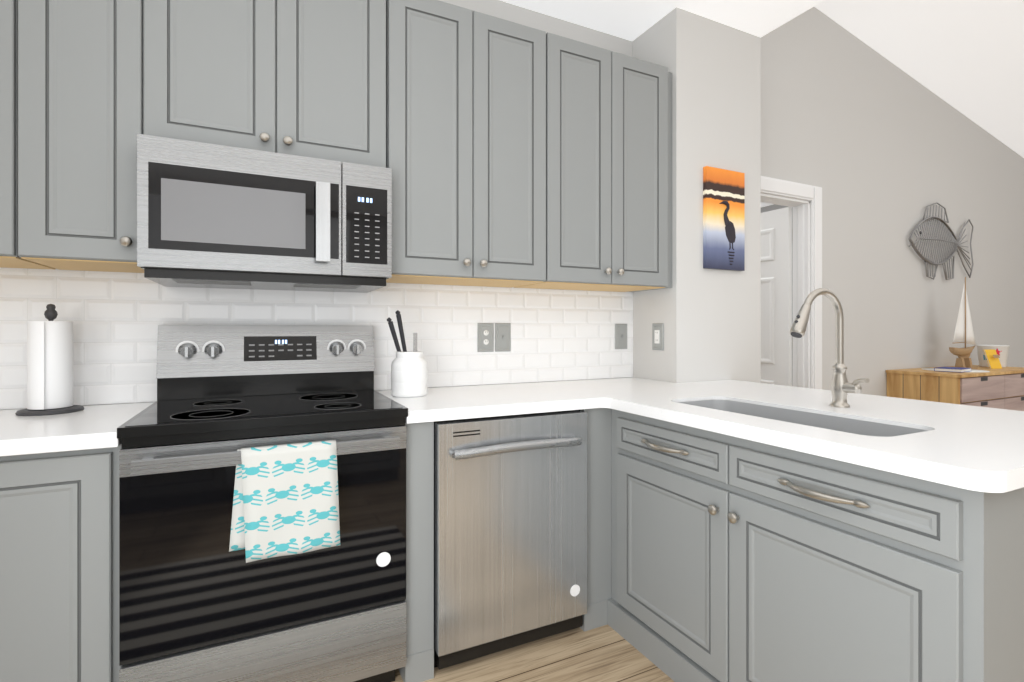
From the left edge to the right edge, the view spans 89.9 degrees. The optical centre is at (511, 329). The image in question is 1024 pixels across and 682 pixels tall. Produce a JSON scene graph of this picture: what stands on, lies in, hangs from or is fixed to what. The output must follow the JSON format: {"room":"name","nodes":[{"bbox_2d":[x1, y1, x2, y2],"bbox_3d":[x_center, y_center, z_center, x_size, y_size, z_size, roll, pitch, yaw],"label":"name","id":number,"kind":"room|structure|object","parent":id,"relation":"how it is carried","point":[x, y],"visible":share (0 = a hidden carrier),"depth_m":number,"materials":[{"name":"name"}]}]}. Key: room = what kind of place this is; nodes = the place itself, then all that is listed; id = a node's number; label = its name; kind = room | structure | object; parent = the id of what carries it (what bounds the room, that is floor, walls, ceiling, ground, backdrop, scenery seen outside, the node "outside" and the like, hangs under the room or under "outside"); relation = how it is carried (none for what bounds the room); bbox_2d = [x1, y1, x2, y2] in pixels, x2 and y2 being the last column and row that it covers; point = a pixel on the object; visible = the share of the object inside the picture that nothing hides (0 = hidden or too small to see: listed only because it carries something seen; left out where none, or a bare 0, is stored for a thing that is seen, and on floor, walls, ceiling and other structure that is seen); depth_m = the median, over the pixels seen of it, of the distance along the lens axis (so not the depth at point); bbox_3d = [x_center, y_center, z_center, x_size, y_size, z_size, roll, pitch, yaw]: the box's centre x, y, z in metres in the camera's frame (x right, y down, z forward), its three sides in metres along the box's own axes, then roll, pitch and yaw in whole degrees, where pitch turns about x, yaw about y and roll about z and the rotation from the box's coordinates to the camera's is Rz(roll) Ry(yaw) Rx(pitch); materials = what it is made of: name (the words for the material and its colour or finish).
{"room":"kitchen","nodes":[
{"label":"kitchen","id":0,"kind":"room"},
{"bbox_2d":[3,0,1023,409],"bbox_3d":[1.999,-0.835,3.601,12.200,4.150,0.120,0,0,-26],"label":"wall","id":1,"kind":"structure","parent":0,"point":[877,148],"depth_m":3.95,"materials":[{"name":"grey paint"}]},
{"bbox_2d":[0,0,55,269],"bbox_3d":[-1.754,-0.753,1.483,0.578,1.094,0.377,0,0,-26],"label":"upper cabinet","id":2,"kind":"object","parent":1,"relation":"attached to","point":[10,257],"visible":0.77,"depth_m":1.47,"materials":[{"name":"grey wood"}]},
{"bbox_2d":[18,0,143,272],"bbox_3d":[-1.356,-0.753,1.677,0.298,1.094,0.377,0,0,-26],"label":"upper cabinet","id":3,"kind":"object","parent":1,"relation":"attached to","point":[80,95],"visible":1,"depth_m":1.54,"materials":[{"name":"grey wood"}]},
{"bbox_2d":[144,0,385,167],"bbox_3d":[-0.881,-0.943,1.909,0.758,0.714,0.377,0,0,-26],"label":"upper cabinet","id":4,"kind":"object","parent":1,"relation":"attached to","point":[305,78],"visible":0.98,"depth_m":1.76,"materials":[{"name":"grey wood"}]},
{"bbox_2d":[137,134,391,292],"bbox_3d":[-0.861,-0.369,1.867,0.758,0.427,0.465,0,0,-26],"label":"over-the-range microwave","id":5,"kind":"object","parent":4,"relation":"attached to","point":[216,216],"visible":1,"depth_m":1.68,"materials":[{"name":"metal"}]},
{"bbox_2d":[0,267,632,409],"bbox_3d":[-1.074,0.030,2.030,3.899,0.478,0.008,0,0,-26],"label":"tile backsplash","id":6,"kind":"structure","parent":1,"relation":"attached to","point":[117,318],"depth_m":2.18,"materials":[{"name":"white tile"}]},
{"bbox_2d":[477,323,493,351],"bbox_3d":[-0.126,0.040,2.482,0.084,0.140,0.010,0,0,-26],"label":"outlet","id":7,"kind":"object","parent":6,"relation":"attached to","point":[485,337],"visible":1,"depth_m":2.48,"materials":[{"name":"grey plastic"}]},
{"bbox_2d":[495,323,510,351],"bbox_3d":[-0.042,0.040,2.519,0.084,0.140,0.018,0,0,-26],"label":"light switch","id":8,"kind":"object","parent":6,"relation":"attached to","point":[502,337],"visible":1,"depth_m":2.52,"materials":[{"name":"grey plastic"}]},
{"bbox_2d":[615,324,626,348],"bbox_3d":[0.607,0.040,2.836,0.084,0.140,0.018,0,0,-26],"label":"light switch","id":9,"kind":"object","parent":6,"relation":"attached to","point":[620,336],"visible":1,"depth_m":2.83,"materials":[{"name":"grey plastic"}]},
{"bbox_2d":[386,0,545,287],"bbox_3d":[-0.226,-0.753,2.228,0.687,1.094,0.377,0,0,-26],"label":"upper cabinet","id":10,"kind":"object","parent":1,"relation":"attached to","point":[466,125],"visible":0.96,"depth_m":2.07,"materials":[{"name":"grey wood"}]},
{"bbox_2d":[514,32,671,291],"bbox_3d":[0.424,-0.753,2.545,0.752,1.094,0.377,0,0,-26],"label":"upper cabinet","id":11,"kind":"object","parent":1,"relation":"attached to","point":[608,170],"visible":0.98,"depth_m":2.38,"materials":[{"name":"grey wood"}]},
{"bbox_2d":[761,207,792,385],"bbox_3d":[1.810,0.153,3.997,0.068,2.050,0.848,0,0,-26],"label":"door leaf","id":12,"kind":"structure","parent":1,"relation":"in","point":[776,293],"depth_m":3.74,"materials":[{"name":"white paint"}]},
{"bbox_2d":[761,176,821,388],"bbox_3d":[1.690,0.098,3.436,1.020,2.185,0.147,0,0,-26],"label":"door frame","id":13,"kind":"structure","parent":1,"relation":"attached to","point":[807,280],"depth_m":3.57,"materials":[{"name":"white wood"}]},
{"bbox_2d":[908,202,973,279],"bbox_3d":[3.601,-0.729,4.274,1.000,0.642,0.042,0,0,-26],"label":"wall art","id":14,"kind":"object","parent":1,"relation":"attached to","point":[952,236],"visible":1,"depth_m":4.24,"materials":[{"name":"silver dark metal wire"}]},
{"bbox_2d":[393,625,673,681],"bbox_3d":[2.639,1.220,2.288,12.200,0.060,9.200,0,0,-26],"label":"floor","id":15,"kind":"structure","parent":0,"point":[606,653],"depth_m":1.82,"materials":[{"name":"brown wood"}]},
{"bbox_2d":[0,445,120,681],"bbox_3d":[-1.614,0.750,1.409,0.985,0.879,0.632,0,0,-26],"label":"base cabinet","id":16,"kind":"object","parent":15,"relation":"on","point":[59,566],"visible":0.73,"depth_m":1.32,"materials":[{"name":"grey wood"}]},
{"bbox_2d":[0,402,153,456],"bbox_3d":[-1.624,0.290,1.408,1.006,0.040,0.625,0,0,-26],"label":"countertop","id":17,"kind":"structure","parent":16,"relation":"on","point":[92,427],"depth_m":1.38,"materials":[{"name":"white stone"}]},
{"bbox_2d":[15,304,83,415],"bbox_3d":[-1.504,0.093,1.675,0.168,0.353,0.168,0,0,-26],"label":"paper towel holder","id":18,"kind":"object","parent":17,"relation":"on","point":[50,366],"visible":1,"depth_m":1.63,"materials":[{"name":"white paper"}]},
{"bbox_2d":[117,325,407,681],"bbox_3d":[-0.810,0.588,1.763,0.768,1.205,0.692,0,0,-26],"label":"range","id":19,"kind":"object","parent":15,"relation":"on","point":[262,503],"visible":1,"depth_m":1.52,"materials":[{"name":"metal"}]},
{"bbox_2d":[229,439,340,562],"bbox_3d":[-0.648,0.488,1.476,0.292,0.313,0.034,0,0,-26],"label":"dish towel","id":20,"kind":"object","parent":19,"relation":"attached to","point":[286,498],"depth_m":1.46,"materials":[{"name":"white fabric"}]},
{"bbox_2d":[434,409,586,669],"bbox_3d":[-0.101,0.752,2.110,0.599,0.876,0.690,0,0,-26],"label":"dishwasher","id":21,"kind":"object","parent":15,"relation":"on","point":[510,531],"visible":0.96,"depth_m":1.84,"materials":[{"name":"metal"}]},
{"bbox_2d":[581,408,611,624],"bbox_3d":[0.537,0.750,2.488,0.598,0.880,0.578,0,0,-26],"label":"base cabinet","id":22,"kind":"object","parent":15,"relation":"on","point":[599,420],"depth_m":2.05,"materials":[{"name":"grey wood"}]},
{"bbox_2d":[377,377,1023,492],"bbox_3d":[0.601,0.393,1.826,1.823,0.245,1.825,0,0,-26],"label":"countertop","id":23,"kind":"structure","parent":22,"relation":"on","point":[974,448],"depth_m":1.66,"materials":[{"name":"white stone"}]},
{"bbox_2d":[387,310,427,397],"bbox_3d":[-0.425,0.096,2.085,0.162,0.348,0.147,0,0,-26],"label":"utensil crock","id":24,"kind":"object","parent":23,"relation":"on","point":[409,374],"visible":1,"depth_m":2.04,"materials":[{"name":"white ceramic"}]},
{"bbox_2d":[790,288,869,407],"bbox_3d":[1.066,0.065,1.708,0.277,0.411,0.145,0,0,-26],"label":"faucet","id":25,"kind":"object","parent":23,"relation":"on","point":[841,387],"visible":1,"depth_m":1.77,"materials":[{"name":"silver metal"}]},
{"bbox_2d":[607,409,1023,681],"bbox_3d":[0.926,0.750,1.677,0.714,0.879,1.215,0,0,-26],"label":"base cabinet","id":26,"kind":"object","parent":15,"relation":"on","point":[735,559],"visible":0.98,"depth_m":1.33,"materials":[{"name":"grey wood"}]},
{"bbox_2d":[886,365,1023,410],"bbox_3d":[3.576,0.752,4.033,1.309,0.875,0.478,0,0,-26],"label":"pine dresser","id":27,"kind":"object","parent":15,"relation":"on","point":[1002,388],"visible":0.4,"depth_m":3.76,"materials":[{"name":"brown wood"}]},
{"bbox_2d":[922,368,989,371],"bbox_3d":[3.393,0.314,3.936,0.400,0.002,0.400,0,0,-26],"label":"lace doily","id":28,"kind":"object","parent":27,"relation":"on","point":[972,370],"visible":0.33,"depth_m":3.89,"materials":[{"name":"white fabric"}]},
{"bbox_2d":[934,367,970,372],"bbox_3d":[3.289,0.301,3.829,0.220,0.024,0.160,0,0,-34],"label":"book","id":29,"kind":"object","parent":28,"relation":"on","point":[952,369],"visible":1,"depth_m":3.77,"materials":[{"name":"blue paper"}]},
{"bbox_2d":[949,277,977,368],"bbox_3d":[3.567,-0.049,4.055,0.301,0.725,0.112,0,0,-26],"label":"sailboat model","id":30,"kind":"object","parent":28,"relation":"on","point":[964,330],"visible":1,"depth_m":4.06},
{"bbox_2d":[983,349,1001,368],"bbox_3d":[3.865,0.239,4.127,0.110,0.150,0.062,0,0,-12],"label":"book","id":31,"kind":"object","parent":27,"relation":"on","point":[992,357],"visible":1,"depth_m":4.12,"materials":[{"name":"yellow paper"}]},
{"bbox_2d":[976,345,1009,366],"bbox_3d":[4.027,0.225,4.301,0.208,0.180,0.208,0,0,-26],"label":"pot","id":32,"kind":"object","parent":27,"relation":"on","point":[1002,351],"visible":0.73,"depth_m":4.23,"materials":[{"name":"white ceramic"}]},
{"bbox_2d":[500,0,823,40],"bbox_3d":[0.176,-2.265,-0.626,5.217,1.290,6.120,0,0,-26],"label":"ceiling","id":33,"kind":"structure","parent":0,"point":[630,20],"depth_m":2.62,"materials":[{"name":"white paint"}]},
{"bbox_2d":[632,7,760,382],"bbox_3d":[1.029,-0.215,2.870,0.617,2.810,0.342,0,0,-26],"label":"wall","id":34,"kind":"structure","parent":0,"point":[710,319],"depth_m":2.70,"materials":[{"name":"grey paint"}]},
{"bbox_2d":[652,323,663,349],"bbox_3d":[0.764,0.040,2.696,0.011,0.140,0.084,0,0,-26],"label":"light switch","id":35,"kind":"object","parent":34,"relation":"attached to","point":[657,336],"visible":1,"depth_m":2.69,"materials":[{"name":"grey plastic"}]},
{"bbox_2d":[703,166,744,270],"bbox_3d":[1.126,-0.578,2.703,0.280,0.525,0.042,0,0,-26],"label":"framed picture","id":36,"kind":"object","parent":34,"relation":"attached to","point":[723,219],"visible":1,"depth_m":2.69,"materials":[{"name":"multicoloured"}]},
{"bbox_2d":[761,202,772,206],"bbox_3d":[1.317,-1.495,4.770,4.200,0.130,2.580,0,0,-26],"label":"ceiling","id":37,"kind":"structure","parent":0,"point":[764,204],"depth_m":5.89,"materials":[{"name":"white paint"}]},
{"bbox_2d":[761,204,792,385],"bbox_3d":[3.195,-0.160,5.619,0.120,2.800,2.460,0,0,-26],"label":"wall","id":38,"kind":"structure","parent":0,"point":[770,208],"depth_m":5.66,"materials":[{"name":"grey paint"}]},
{"bbox_2d":[814,0,1023,157],"bbox_3d":[5.659,-1.860,2.048,6.983,1.461,6.120,0,0,-26],"label":"ceiling","id":39,"kind":"structure","parent":0,"point":[965,58],"depth_m":3.76,"materials":[{"name":"white paint"}]}
]}

